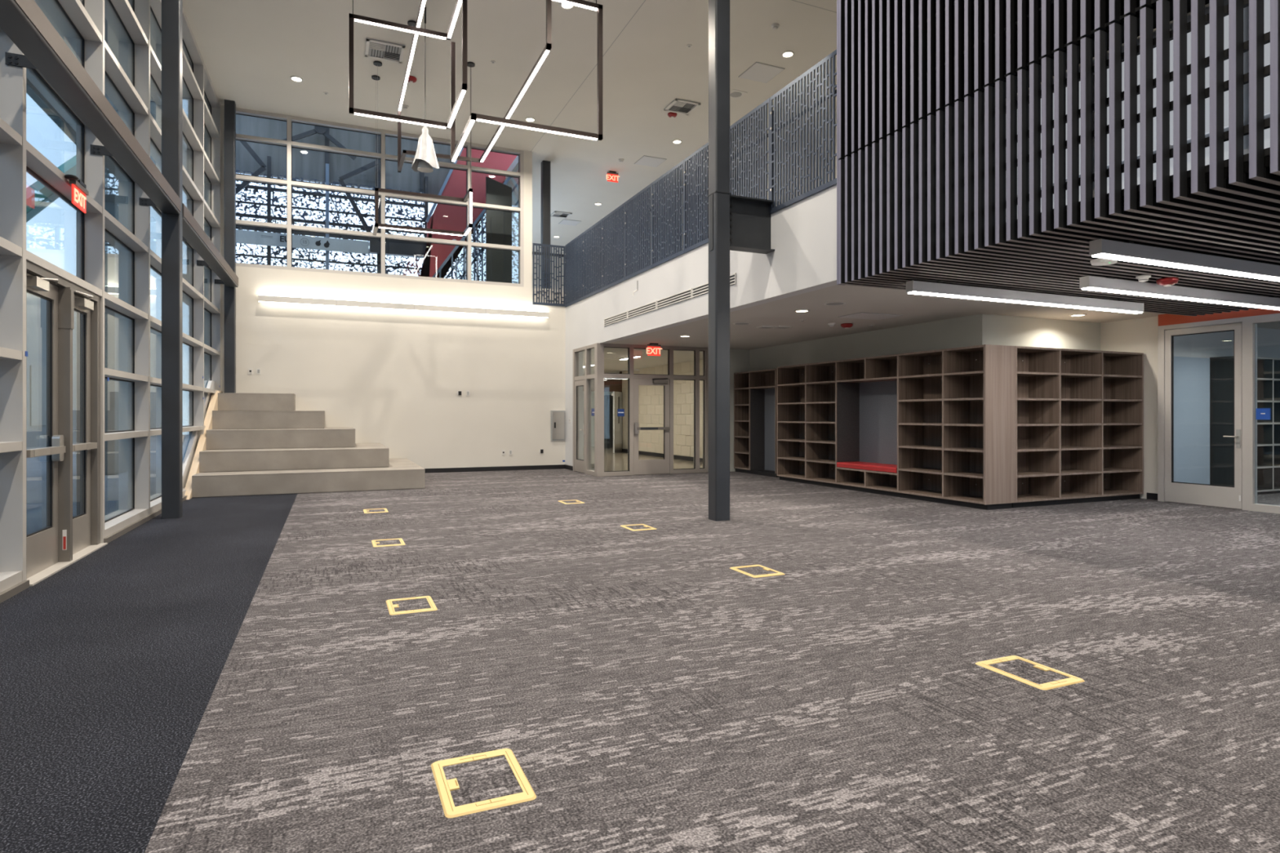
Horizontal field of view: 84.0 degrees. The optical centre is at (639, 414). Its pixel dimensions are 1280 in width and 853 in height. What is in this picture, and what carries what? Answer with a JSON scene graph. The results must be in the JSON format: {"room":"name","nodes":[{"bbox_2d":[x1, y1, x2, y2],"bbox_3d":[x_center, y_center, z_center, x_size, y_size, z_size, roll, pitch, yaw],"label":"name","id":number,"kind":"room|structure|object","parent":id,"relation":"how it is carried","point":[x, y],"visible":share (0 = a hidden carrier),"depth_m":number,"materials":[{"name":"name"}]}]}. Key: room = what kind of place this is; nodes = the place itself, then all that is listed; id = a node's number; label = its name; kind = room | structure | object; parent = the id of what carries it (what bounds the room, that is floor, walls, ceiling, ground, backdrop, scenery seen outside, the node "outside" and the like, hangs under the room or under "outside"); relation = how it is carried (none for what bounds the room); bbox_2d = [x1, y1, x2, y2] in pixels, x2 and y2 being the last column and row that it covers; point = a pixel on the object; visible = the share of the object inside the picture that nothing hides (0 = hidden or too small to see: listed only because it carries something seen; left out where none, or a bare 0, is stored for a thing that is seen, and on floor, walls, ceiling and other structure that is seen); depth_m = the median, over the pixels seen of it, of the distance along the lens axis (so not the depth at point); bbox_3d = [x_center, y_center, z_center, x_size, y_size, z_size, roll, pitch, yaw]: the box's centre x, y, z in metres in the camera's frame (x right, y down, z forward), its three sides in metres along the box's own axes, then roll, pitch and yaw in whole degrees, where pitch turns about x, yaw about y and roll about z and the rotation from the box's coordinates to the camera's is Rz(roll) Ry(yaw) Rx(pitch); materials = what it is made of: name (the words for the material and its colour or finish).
{"room":"school library","nodes":[
{"label":"school library","id":0,"kind":"room"},
{"bbox_2d":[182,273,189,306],"bbox_3d":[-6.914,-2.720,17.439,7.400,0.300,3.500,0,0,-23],"label":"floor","id":1,"kind":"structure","parent":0,"point":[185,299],"depth_m":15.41,"materials":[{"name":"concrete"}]},
{"bbox_2d":[186,146,485,280],"bbox_3d":[-7.256,-4.570,18.226,7.400,3.400,0.396,0,0,-23],"label":"screen","id":2,"kind":"object","parent":1,"relation":"on","point":[268,188],"visible":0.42,"depth_m":17.77,"materials":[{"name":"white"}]},
{"bbox_2d":[235,229,368,253],"bbox_3d":[-8.683,-4.230,17.333,3.870,0.320,0.165,0,0,-23],"label":"banner","id":3,"kind":"object","parent":2,"relation":"attached to","point":[246,237],"visible":0.77,"depth_m":17.44,"materials":[{"name":"fabric"}]},
{"bbox_2d":[368,239,426,257],"bbox_3d":[-6.208,-4.270,18.361,1.450,0.320,0.190,0,0,-23],"label":"panel","id":4,"kind":"object","parent":2,"relation":"attached to","point":[392,248],"visible":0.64,"depth_m":18.28,"materials":[{"name":"metal"}]},
{"bbox_2d":[420,147,518,280],"bbox_3d":[-4.396,-4.713,18.706,2.929,4.914,0.480,0,0,-23],"label":"flight","id":5,"kind":"object","parent":1,"relation":"on","point":[438,259],"visible":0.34,"depth_m":18.59,"materials":[{"name":"red paint"}]},
{"bbox_2d":[485,176,511,283],"bbox_3d":[-3.502,-4.370,17.666,0.640,3.000,0.080,0,0,-23],"label":"window","id":6,"kind":"structure","parent":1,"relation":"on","point":[498,223],"depth_m":17.64,"materials":[{"name":"glass"}]},
{"bbox_2d":[220,105,565,468],"bbox_3d":[-5.327,-2.425,16.067,8.020,7.810,0.220,0,0,-23],"label":"wall","id":7,"kind":"structure","parent":0,"point":[394,377],"depth_m":16.07,"materials":[{"name":"paint"}]},
{"bbox_2d":[26,272,65,578],"bbox_3d":[-4.974,0.082,5.949,0.178,2.473,0.865,0,0,-23],"label":"door","id":8,"kind":"structure","parent":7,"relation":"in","point":[42,544],"depth_m":6.21,"materials":[{"name":"metal"}]},
{"bbox_2d":[26,260,100,545],"bbox_3d":[-5.219,0.062,6.347,0.170,2.536,1.936,0,0,-23],"label":"door frame","id":9,"kind":"structure","parent":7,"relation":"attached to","point":[32,268],"depth_m":7.17,"materials":[{"name":"metal"}]},
{"bbox_2d":[72,290,97,554],"bbox_3d":[-5.330,0.082,6.792,0.178,2.473,0.825,0,0,-23],"label":"door","id":10,"kind":"structure","parent":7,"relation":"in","point":[82,522],"depth_m":7.04,"materials":[{"name":"metal"}]},
{"bbox_2d":[0,0,220,603],"bbox_3d":[-4.037,-2.500,3.581,0.250,7.660,23.704,0,0,-23],"label":"window","id":11,"kind":"structure","parent":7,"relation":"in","point":[85,18],"depth_m":7.28,"materials":[{"name":"glass"}]},
{"bbox_2d":[64,173,88,213],"bbox_3d":[-5.121,-2.010,6.474,0.110,0.240,0.445,0,0,-23],"label":"exit sign","id":12,"kind":"object","parent":11,"relation":"attached to","point":[79,192],"visible":1,"depth_m":6.45,"materials":[{"name":"red plastic"}]},
{"bbox_2d":[182,380,214,488],"bbox_3d":[-7.957,0.260,12.778,0.060,1.860,3.581,0,0,-23],"label":"panel","id":13,"kind":"object","parent":11,"relation":"on","point":[190,452],"visible":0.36,"depth_m":12.26,"materials":[{"name":"white"}]},
{"bbox_2d":[235,107,524,286],"bbox_3d":[-5.662,-4.692,15.884,6.200,3.275,0.150,0,0,-23],"label":"window","id":14,"kind":"structure","parent":7,"relation":"in","point":[289,144],"depth_m":15.77,"materials":[{"name":"metal"}]},
{"bbox_2d":[257,294,548,318],"bbox_3d":[-5.073,-2.408,15.986,6.200,0.149,0.132,0,0,-23],"label":"wall light","id":15,"kind":"object","parent":7,"relation":"attached to","point":[261,298],"visible":1,"depth_m":15.78,"materials":[{"name":"white plastic"}]},
{"bbox_2d":[424,464,564,473],"bbox_3d":[-3.528,1.280,16.720,3.700,0.100,0.015,0,0,-23],"label":"baseboard","id":16,"kind":"structure","parent":7,"relation":"attached to","point":[557,466],"depth_m":16.75,"materials":[{"name":"black rubber"}]},
{"bbox_2d":[532,243,564,306],"bbox_3d":[-2.217,-3.390,17.301,0.808,1.480,0.073,0,0,-23],"label":"railing","id":17,"kind":"object","parent":7,"relation":"attached to","point":[560,255],"visible":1,"depth_m":17.28,"materials":[{"name":"metal"}]},
{"bbox_2d":[550,410,565,440],"bbox_3d":[-2.000,0.270,17.365,0.367,0.740,0.046,0,0,-23],"label":"electrical panel","id":18,"kind":"object","parent":7,"relation":"attached to","point":[557,418],"visible":1,"depth_m":17.34,"materials":[{"name":"grey metal"}]},
{"bbox_2d":[182,0,836,258],"bbox_3d":[-0.633,-6.430,10.627,12.300,0.200,36.000,0,0,-23],"label":"ceiling","id":19,"kind":"structure","parent":0,"point":[250,50],"depth_m":13.03,"materials":[{"name":"paint"}]},
{"bbox_2d":[364,37,404,62],"bbox_3d":[-4.431,-6.314,12.346,0.620,0.032,0.620,0,0,-23],"label":"ceiling vent","id":20,"kind":"object","parent":19,"relation":"in","point":[375,48],"visible":1,"depth_m":12.32,"materials":[{"name":"grey plastic"}]},
{"bbox_2d":[348,0,466,128],"bbox_3d":[-3.079,-5.225,9.380,1.430,2.208,1.488,0,0,-23],"label":"loop","id":21,"kind":"object","parent":19,"relation":"hanging from","point":[352,17],"visible":1,"depth_m":9.76,"materials":[{"name":"brown metal"}]},
{"bbox_2d":[371,60,475,235],"bbox_3d":[-4.003,-4.848,13.083,2.039,2.964,0.699,0,0,-1],"label":"loop","id":22,"kind":"object","parent":19,"relation":"hanging from","point":[468,195],"visible":0.94,"depth_m":12.94,"materials":[{"name":"brown metal"}]},
{"bbox_2d":[411,6,439,173],"bbox_3d":[-3.318,-5.055,11.017,0.414,2.530,0.414,0,0,-23],"label":"pendant","id":23,"kind":"object","parent":19,"relation":"hanging from","point":[425,158],"visible":1,"depth_m":10.95,"materials":[{"name":"plastic"}]},
{"bbox_2d":[397,0,602,172],"bbox_3d":[-2.594,-4.985,11.533,2.174,2.688,5.633,0,0,-23],"label":"pendant light","id":24,"kind":"object","parent":19,"relation":"hanging from","point":[455,151],"visible":0.98,"depth_m":9.42,"materials":[{"name":"brown metal"}]},
{"bbox_2d":[541,160,550,288],"bbox_3d":[-2.365,-4.490,17.833,0.200,3.680,0.200,0,0,-23],"label":"steel column","id":25,"kind":"structure","parent":19,"relation":"attached to","point":[545,165],"depth_m":17.74,"materials":[{"name":"metal"}]},
{"bbox_2d":[606,170,619,182],"bbox_3d":[-0.706,-6.195,18.520,0.370,0.270,0.060,0,0,-23],"label":"exit sign","id":26,"kind":"object","parent":19,"relation":"hanging from","point":[612,176],"visible":1,"depth_m":18.50,"materials":[{"name":"red plastic"}]},
{"bbox_2d":[634,155,666,167],"bbox_3d":[0.256,-6.323,17.771,0.620,0.014,0.620,0,0,-23],"label":"access panel","id":27,"kind":"object","parent":19,"relation":"attached to","point":[649,161],"visible":1,"depth_m":17.73,"materials":[{"name":"grey plastic"}]},
{"bbox_2d":[663,97,700,115],"bbox_3d":[0.863,-6.314,14.590,0.560,0.032,0.560,0,0,-23],"label":"ceiling vent","id":28,"kind":"object","parent":19,"relation":"in","point":[677,105],"visible":1,"depth_m":14.57,"materials":[{"name":"white metal"}]},
{"bbox_2d":[737,62,784,83],"bbox_3d":[2.246,-6.323,13.162,0.620,0.014,0.620,0,0,-23],"label":"access panel","id":29,"kind":"object","parent":19,"relation":"attached to","point":[758,72],"visible":1,"depth_m":13.12,"materials":[{"name":"grey plastic"}]},
{"bbox_2d":[836,0,1279,315],"bbox_3d":[6.390,-3.880,6.187,6.450,4.900,6.366,0,0,-23],"label":"slatted screen","id":30,"kind":"object","parent":19,"relation":"hanging from","point":[922,108],"visible":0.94,"depth_m":5.84,"materials":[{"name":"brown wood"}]},
{"bbox_2d":[906,280,1143,313],"bbox_3d":[4.591,-1.356,8.261,3.812,0.148,0.100,0,0,-23],"label":"linear light","id":31,"kind":"object","parent":30,"relation":"attached to","point":[938,288],"visible":1,"depth_m":8.10,"materials":[{"name":"white"}]},
{"bbox_2d":[907,291,1142,313],"bbox_3d":[4.591,-1.288,8.261,3.780,0.013,0.076,0,0,-23],"label":"diffuser","id":32,"kind":"object","parent":31,"relation":"attached to","point":[944,294],"depth_m":8.17,"materials":[{"name":"white"}]},
{"bbox_2d":[1089,257,1117,266],"bbox_3d":[4.289,-1.410,6.571,0.220,0.038,0.220,0,0,-23],"label":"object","id":33,"kind":"object","parent":30,"relation":"attached to","point":[1100,261],"visible":0.88,"depth_m":6.52,"materials":[{"name":"white plastic"}]},
{"bbox_2d":[1155,276,1179,286],"bbox_3d":[5.557,-1.390,7.492,0.200,0.080,0.200,0,0,-23],"label":"fire alarm","id":34,"kind":"object","parent":30,"relation":"attached to","point":[1165,282],"visible":1,"depth_m":7.44,"materials":[{"name":"red plastic"}]},
{"bbox_2d":[1079,275,1279,310],"bbox_3d":[6.279,-1.356,8.012,3.812,0.148,0.100,0,0,-23],"label":"linear light","id":35,"kind":"object","parent":30,"relation":"attached to","point":[1109,284],"visible":1,"depth_m":7.79,"materials":[{"name":"white"}]},
{"bbox_2d":[1081,287,1279,310],"bbox_3d":[6.279,-1.288,8.012,3.780,0.013,0.076,0,0,-23],"label":"diffuser","id":36,"kind":"object","parent":35,"relation":"attached to","point":[1127,291],"depth_m":7.87,"materials":[{"name":"white"}]},
{"bbox_2d":[1088,238,1279,281],"bbox_3d":[5.422,-1.356,6.496,3.812,0.148,0.100,0,0,-23],"label":"linear light","id":37,"kind":"object","parent":30,"relation":"attached to","point":[1129,251],"visible":1,"depth_m":6.11,"materials":[{"name":"white"}]},
{"bbox_2d":[1092,253,1279,281],"bbox_3d":[5.422,-1.288,6.496,3.780,0.013,0.076,0,0,-23],"label":"diffuser","id":38,"kind":"object","parent":37,"relation":"attached to","point":[1130,257],"depth_m":6.18,"materials":[{"name":"white"}]},
{"bbox_2d":[457,249,613,446],"bbox_3d":[-3.613,-2.500,28.846,7.460,7.660,0.200,0,0,-23],"label":"wall","id":39,"kind":"structure","parent":0,"point":[514,257],"depth_m":28.56,"materials":[{"name":"paint"}]},
{"bbox_2d":[0,446,1279,852],"bbox_3d":[2.693,1.403,12.070,19.450,0.154,36.000,0,0,-23],"label":"floor","id":40,"kind":"structure","parent":0,"point":[651,693],"depth_m":3.64,"materials":[{"name":"carpet"}]},
{"bbox_2d":[26,542,107,586],"bbox_3d":[-5.200,1.323,6.355,0.268,0.014,1.940,0,0,-23],"label":"threshold","id":41,"kind":"object","parent":40,"relation":"on","point":[40,576],"visible":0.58,"depth_m":6.18,"materials":[{"name":"metal"}]},
{"bbox_2d":[46,286,74,562],"bbox_3d":[-5.189,0.088,6.365,0.179,2.456,0.074,0,0,-23],"label":"door frame","id":42,"kind":"structure","parent":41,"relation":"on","point":[65,295],"depth_m":6.35,"materials":[{"name":"metal"}]},
{"bbox_2d":[161,0,182,519],"bbox_3d":[-6.037,-2.500,9.175,0.200,7.660,0.200,0,0,-23],"label":"steel column","id":43,"kind":"structure","parent":40,"relation":"on","point":[171,10],"depth_m":9.09,"materials":[{"name":"metal"}]},
{"bbox_2d":[0,0,180,213],"bbox_3d":[-2.341,-2.670,0.467,0.206,0.200,18.723,0,0,-23],"label":"steel beam","id":44,"kind":"structure","parent":43,"relation":"attached to","point":[23,21],"depth_m":5.73,"materials":[{"name":"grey metal"}]},
{"bbox_2d":[4,52,36,69],"bbox_3d":[-4.687,-2.700,5.437,0.260,0.090,0.022,0,0,-23],"label":"plate","id":45,"kind":"object","parent":44,"relation":"attached to","point":[11,59],"visible":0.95,"depth_m":5.41,"materials":[{"name":"metal"}]},
{"bbox_2d":[90,144,112,155],"bbox_3d":[-5.466,-2.700,7.279,0.260,0.090,0.022,0,0,-23],"label":"plate","id":46,"kind":"object","parent":44,"relation":"attached to","point":[95,149],"visible":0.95,"depth_m":7.26,"materials":[{"name":"metal"}]},
{"bbox_2d":[184,391,222,499],"bbox_3d":[-7.837,0.430,12.809,0.100,1.800,3.740,0,0,-23],"label":"panel","id":47,"kind":"object","parent":40,"relation":"on","point":[213,405],"visible":0.43,"depth_m":12.49,"materials":[{"name":"brown wood"}]},
{"bbox_2d":[191,392,424,497],"bbox_3d":[-6.200,0.453,13.659,3.580,1.755,3.502,0,0,-23],"label":"concrete steps","id":48,"kind":"structure","parent":40,"relation":"on","point":[258,444],"depth_m":12.75,"materials":[{"name":"concrete"}]},
{"bbox_2d":[224,99,235,392],"bbox_3d":[-8.304,-3.378,14.405,0.185,5.904,0.200,0,0,-23],"label":"steel column","id":49,"kind":"structure","parent":48,"relation":"on","point":[229,105],"depth_m":14.31,"materials":[{"name":"metal"}]},
{"bbox_2d":[182,203,238,287],"bbox_3d":[-7.140,-2.670,11.803,0.206,0.200,5.502,0,0,-23],"label":"steel beam","id":50,"kind":"structure","parent":49,"relation":"attached to","point":[193,232],"depth_m":11.23,"materials":[{"name":"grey metal"}]},
{"bbox_2d":[371,537,404,546],"bbox_3d":[-2.610,1.325,7.370,0.310,0.008,0.410,0,0,-23],"label":"box","id":51,"kind":"object","parent":40,"relation":"on","point":[388,542],"visible":1,"depth_m":7.36,"materials":[{"name":"yellow"}]},
{"bbox_2d":[386,595,437,615],"bbox_3d":[-1.594,1.325,4.955,0.310,0.008,0.410,0,0,-23],"label":"box","id":52,"kind":"object","parent":40,"relation":"on","point":[425,603],"visible":1,"depth_m":4.93,"materials":[{"name":"yellow"}]},
{"bbox_2d":[431,748,536,817],"bbox_3d":[-0.576,1.325,2.584,0.310,0.008,0.410,0,0,-23],"label":"box","id":53,"kind":"object","parent":40,"relation":"on","point":[472,784],"visible":1,"depth_m":2.56,"materials":[{"name":"yellow"}]},
{"bbox_2d":[604,395,613,448],"bbox_3d":[-1.223,0.281,28.439,0.400,2.102,0.550,0,0,-23],"label":"tall cabinet","id":54,"kind":"object","parent":40,"relation":"on","point":[608,399],"visible":0.5,"depth_m":28.17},
{"bbox_2d":[620,524,656,530],"bbox_3d":[-0.021,1.325,8.363,0.310,0.008,0.410,0,0,-23],"label":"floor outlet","id":55,"kind":"object","parent":40,"relation":"on","point":[637,526],"visible":1,"depth_m":8.33,"materials":[{"name":"yellow"}]},
{"bbox_2d":[706,0,731,520],"bbox_3d":[1.000,-2.500,8.997,0.223,7.660,0.222,0,0,-23],"label":"steel column","id":56,"kind":"structure","parent":40,"relation":"on","point":[719,193],"depth_m":8.91,"materials":[{"name":"metal"}]},
{"bbox_2d":[729,194,774,253],"bbox_3d":[1.403,-2.445,9.172,0.664,0.650,0.200,0,0,-23],"label":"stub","id":57,"kind":"object","parent":56,"relation":"attached to","point":[749,217],"visible":0.88,"depth_m":9.16,"materials":[{"name":"metal"}]},
{"bbox_2d":[733,368,779,477],"bbox_3d":[2.724,0.180,15.899,0.424,2.300,1.710,0,0,-23],"label":"bookcase","id":58,"kind":"object","parent":40,"relation":"on","point":[755,392],"visible":0.88,"depth_m":16.05,"materials":[{"name":"brown wood"}]},
{"bbox_2d":[764,388,774,471],"bbox_3d":[3.022,0.335,15.668,0.020,1.830,0.990,0,0,-23],"label":"panel","id":59,"kind":"object","parent":58,"relation":"on","point":[769,393],"depth_m":15.90,"materials":[{"name":"fabric"}]},
{"bbox_2d":[729,564,785,577],"bbox_3d":[0.990,1.325,6.033,0.310,0.008,0.410,0,0,-23],"label":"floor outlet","id":60,"kind":"object","parent":40,"relation":"on","point":[753,571],"visible":1,"depth_m":6.02,"materials":[{"name":"yellow"}]},
{"bbox_2d":[777,344,1015,510],"bbox_3d":[4.039,0.180,12.275,0.584,2.300,5.065,0,0,-23],"label":"bookcase","id":61,"kind":"object","parent":40,"relation":"on","point":[946,417],"visible":0.97,"depth_m":11.51,"materials":[{"name":"brown wood"}]},
{"bbox_2d":[836,461,897,473],"bbox_3d":[4.053,0.900,12.195,0.513,0.090,1.463,0,0,-23],"label":"seat cushion","id":62,"kind":"object","parent":61,"relation":"on","point":[886,468],"visible":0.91,"depth_m":12.07,"materials":[{"name":"red fabric"}]},
{"bbox_2d":[859,380,897,464],"bbox_3d":[4.303,0.182,12.303,0.020,1.525,1.495,0,0,-23],"label":"panel","id":63,"kind":"object","parent":61,"relation":"on","point":[877,399],"depth_m":12.51,"materials":[{"name":"fabric"}]},
{"bbox_2d":[975,655,1084,690],"bbox_3d":[2.004,1.325,3.671,0.310,0.008,0.410,0,0,-23],"label":"floor outlet cover","id":64,"kind":"object","parent":40,"relation":"on","point":[1041,677],"visible":1,"depth_m":3.65,"materials":[{"name":"yellow"}]},
{"bbox_2d":[1011,346,1143,507],"bbox_3d":[6.521,0.180,10.873,2.850,2.300,0.524,0,0,-23],"label":"bookcase","id":65,"kind":"object","parent":40,"relation":"on","point":[1079,413],"visible":0.94,"depth_m":10.90,"materials":[{"name":"brown wood"}]},
{"bbox_2d":[1209,355,1279,492],"bbox_3d":[10.772,0.188,12.230,2.540,2.285,0.429,0,0,-23],"label":"bookcase","id":66,"kind":"object","parent":40,"relation":"on","point":[1221,368],"visible":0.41,"depth_m":11.87,"materials":[{"name":"metal"}]},
{"bbox_2d":[622,359,702,457],"bbox_3d":[1.225,-0.100,21.228,0.250,2.860,9.030,0,0,-23],"label":"wall","id":67,"kind":"structure","parent":0,"point":[651,397],"depth_m":22.13,"materials":[{"name":"beige"}]},
{"bbox_2d":[582,371,622,391],"bbox_3d":[-1.511,-0.100,24.907,1.859,2.860,0.100,0,0,-23],"label":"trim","id":68,"kind":"structure","parent":67,"relation":"attached to","point":[610,384],"depth_m":25.09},
{"bbox_2d":[611,391,622,453],"bbox_3d":[-0.809,0.265,24.793,0.135,2.110,0.900,0,0,17],"label":"door","id":69,"kind":"structure","parent":67,"relation":"in","point":[617,396],"depth_m":24.66,"materials":[{"name":"metal"}]},
{"bbox_2d":[622,448,702,462],"bbox_3d":[1.121,1.272,21.128,0.019,0.115,8.930,0,0,-23],"label":"baseboard","id":70,"kind":"structure","parent":67,"relation":"attached to","point":[646,453],"depth_m":22.13,"materials":[{"name":"black rubber"}]},
{"bbox_2d":[565,183,836,466],"bbox_3d":[0.332,-0.660,12.724,0.200,3.980,10.420,0,0,-23],"label":"wall","id":71,"kind":"structure","parent":0,"point":[803,233],"depth_m":10.91,"materials":[{"name":"paint"}]},
{"bbox_2d":[604,311,627,326],"bbox_3d":[-0.496,-1.930,14.359,0.016,0.160,1.276,0,0,-23],"label":"air vent","id":72,"kind":"object","parent":71,"relation":"in","point":[623,316],"visible":1,"depth_m":14.31,"materials":[{"name":"white metal"}]},
{"bbox_2d":[627,300,656,319],"bbox_3d":[0.029,-1.930,13.149,0.016,0.160,1.316,0,0,-23],"label":"air vent","id":73,"kind":"object","parent":71,"relation":"in","point":[651,306],"visible":1,"depth_m":13.11,"materials":[{"name":"white metal"}]},
{"bbox_2d":[656,288,692,309],"bbox_3d":[0.563,-1.930,11.919,0.016,0.160,1.316,0,0,-23],"label":"air vent","id":74,"kind":"object","parent":71,"relation":"in","point":[686,295],"visible":1,"depth_m":11.88,"materials":[{"name":"white metal"}]},
{"bbox_2d":[564,48,836,307],"bbox_3d":[0.234,-3.380,12.732,0.093,1.520,10.252,0,0,-23],"label":"balcony railing","id":75,"kind":"object","parent":71,"relation":"on","point":[615,249],"visible":0.9,"depth_m":10.89,"materials":[{"name":"metal"}]},
{"bbox_2d":[692,272,736,297],"bbox_3d":[1.096,-1.930,10.690,0.016,0.160,1.316,0,0,-23],"label":"air vent","id":76,"kind":"object","parent":71,"relation":"in","point":[703,289],"visible":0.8,"depth_m":10.95,"materials":[{"name":"white metal"}]},
{"bbox_2d":[707,347,749,472],"bbox_3d":[2.038,-0.100,16.604,1.160,2.860,0.100,0,0,-23],"label":"wall","id":77,"kind":"structure","parent":0,"point":[739,358],"depth_m":16.60,"materials":[{"name":"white paint"}]},
{"bbox_2d":[573,342,707,476],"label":"door frame","id":78,"kind":"structure","parent":77,"relation":"in","point":[599,375],"depth_m":15.89,"materials":[{"name":"metal"}]},
{"bbox_2d":[574,379,585,473],"bbox_3d":[-1.390,0.267,16.299,0.112,2.103,0.760,0,0,-23],"label":"door","id":79,"kind":"structure","parent":78,"relation":"attached to","point":[580,464],"depth_m":16.51,"materials":[{"name":"metal"}]},
{"bbox_2d":[633,377,669,475],"bbox_3d":[0.273,0.253,15.698,0.868,2.130,0.146,0,0,-23],"label":"door","id":80,"kind":"structure","parent":78,"relation":"attached to","point":[640,466],"depth_m":15.71,"materials":[{"name":"metal"}]},
{"bbox_2d":[749,313,1100,371],"bbox_3d":[5.218,-0.100,14.365,2.890,2.860,6.540,0,0,-23],"label":"wall","id":81,"kind":"structure","parent":0,"point":[981,329],"depth_m":11.76,"materials":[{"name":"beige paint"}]},
{"bbox_2d":[650,3,1209,264],"bbox_3d":[4.917,-3.990,13.035,0.200,4.680,36.000,0,0,-23],"label":"wall","id":82,"kind":"structure","parent":0,"point":[1208,4],"depth_m":15.38,"materials":[{"name":"paint"}]},
{"bbox_2d":[582,284,1279,374],"bbox_3d":[6.325,-1.590,13.646,11.530,0.120,36.000,0,0,-23],"label":"ceiling","id":83,"kind":"structure","parent":0,"point":[914,308],"depth_m":11.27,"materials":[{"name":"paint"}]},
{"bbox_2d":[646,342,662,355],"bbox_3d":[0.304,-1.395,15.263,0.370,0.270,0.060,0,0,-23],"label":"exit sign","id":84,"kind":"object","parent":83,"relation":"hanging from","point":[653,348],"visible":1,"depth_m":15.25,"materials":[{"name":"red plastic"}]},
{"bbox_2d":[838,311,902,319],"bbox_3d":[3.567,-1.523,11.021,0.800,0.014,0.540,0,0,-23],"label":"access panel","id":85,"kind":"object","parent":83,"relation":"attached to","point":[862,315],"visible":1,"depth_m":10.98,"materials":[{"name":"grey plastic"}]},
{"bbox_2d":[1005,0,1209,97],"bbox_3d":[5.686,-3.320,1.530,1.150,0.100,14.280,0,0,-23],"label":"ceiling","id":86,"kind":"structure","parent":0,"point":[1188,2],"depth_m":6.06,"materials":[{"name":"black"}]},
{"bbox_2d":[1100,315,1158,498],"bbox_3d":[7.978,-0.100,11.458,0.200,2.860,0.990,0,0,-23],"label":"wall","id":87,"kind":"structure","parent":0,"point":[1136,335],"depth_m":11.20,"materials":[{"name":"paint"}]},
{"bbox_2d":[1157,313,1279,514],"bbox_3d":[10.599,-0.013,4.929,0.110,2.685,13.085,0,0,-23],"label":"door frame","id":88,"kind":"structure","parent":87,"relation":"in","point":[1249,324],"depth_m":9.86,"materials":[{"name":"metal"}]},
{"bbox_2d":[1164,322,1241,509],"bbox_3d":[8.179,0.019,10.366,0.131,2.598,0.995,0,0,-23],"label":"door","id":89,"kind":"structure","parent":88,"relation":"attached to","point":[1227,496],"depth_m":10.37,"materials":[{"name":"metal"}]},
{"bbox_2d":[1256,408,1270,419],"bbox_3d":[8.508,-0.007,9.710,0.011,0.155,0.160,0,0,-23],"label":"room sign","id":90,"kind":"object","parent":88,"relation":"attached to","point":[1261,413],"visible":1,"depth_m":9.71,"materials":[{"name":"blue"}]},
{"bbox_2d":[1158,307,1279,325],"bbox_3d":[10.968,-1.442,4.128,0.150,0.175,14.840,0,0,-23],"label":"trim","id":91,"kind":"structure","parent":87,"relation":"attached to","point":[1166,319],"depth_m":10.27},
{"bbox_2d":[1005,0,1270,215],"bbox_3d":[6.278,-2.400,1.787,0.060,1.740,14.280,0,0,-23],"label":"wall","id":92,"kind":"structure","parent":0,"point":[1246,10],"depth_m":5.47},
{"bbox_2d":[1005,0,1270,222],"bbox_3d":[5.132,-2.395,4.299,0.039,1.650,8.600,0,0,-23],"label":"window","id":93,"kind":"structure","parent":92,"relation":"in","point":[1266,2],"depth_m":5.80,"materials":[{"name":"white"}]},
{"bbox_2d":[1173,327,1279,358],"bbox_3d":[10.416,-0.100,12.396,5.020,2.860,0.150,0,0,-23],"label":"wall","id":94,"kind":"structure","parent":0,"point":[1206,345],"depth_m":12.05,"materials":[{"name":"paint"}]},
{"bbox_2d":[1173,356,1209,484],"bbox_3d":[8.928,0.170,11.642,1.250,2.220,0.050,0,0,-23],"label":"whiteboard","id":95,"kind":"object","parent":94,"relation":"attached to","point":[1191,375],"visible":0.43,"depth_m":11.67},
{"label":"outside","id":96,"kind":"structure","parent":0,"visible":0},
{"bbox_2d":[235,125,379,243],"bbox_3d":[-8.188,-5.748,17.347,3.464,2.804,0.105,0,0,-23],"label":"brace","id":97,"kind":"object","parent":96,"point":[319,130],"visible":0.75,"depth_m":17.57,"materials":[{"name":"black metal"}]},
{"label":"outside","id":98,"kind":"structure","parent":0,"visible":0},
{"bbox_3d":[-6.749,-8.070,17.058,7.400,0.200,2.570,0,0,-23],"label":"roof","id":99,"kind":"structure","parent":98,"visible":0},
{"bbox_2d":[187,99,456,195],"bbox_3d":[-7.266,-6.920,18.251,7.400,2.100,0.230,0,0,-23],"label":"roof fascia","id":100,"kind":"object","parent":99,"relation":"attached to","point":[308,165],"visible":0.29,"depth_m":17.99,"materials":[{"name":"metal"}]},
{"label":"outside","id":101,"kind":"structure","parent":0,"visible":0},
{"bbox_2d":[26,434,189,534],"bbox_3d":[-32.625,1.540,-3.258,57.550,0.180,100.000,0,0,-23],"label":"floor","id":102,"kind":"structure","parent":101,"point":[116,486],"depth_m":14.24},
{"bbox_2d":[26,155,75,222],"bbox_3d":[-14.415,-3.917,18.163,0.265,10.734,10.326,0,0,-23],"label":"green roof edge","id":103,"kind":"object","parent":102,"relation":"on","point":[38,197],"visible":0.08,"depth_m":15.75,"materials":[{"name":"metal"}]},
{"bbox_2d":[26,292,161,449],"bbox_3d":[-17.249,-2.210,8.975,3.900,7.320,90.200,0,0,-23],"label":"building","id":104,"kind":"structure","parent":102,"relation":"on","point":[36,307],"depth_m":27.95,"materials":[{"name":"metal"}]},
{"bbox_2d":[26,0,189,475],"bbox_3d":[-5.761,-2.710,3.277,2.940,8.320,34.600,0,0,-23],"label":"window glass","id":105,"kind":"object","parent":102,"relation":"on","point":[116,184],"visible":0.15,"depth_m":16.95,"materials":[{"name":"glass"}]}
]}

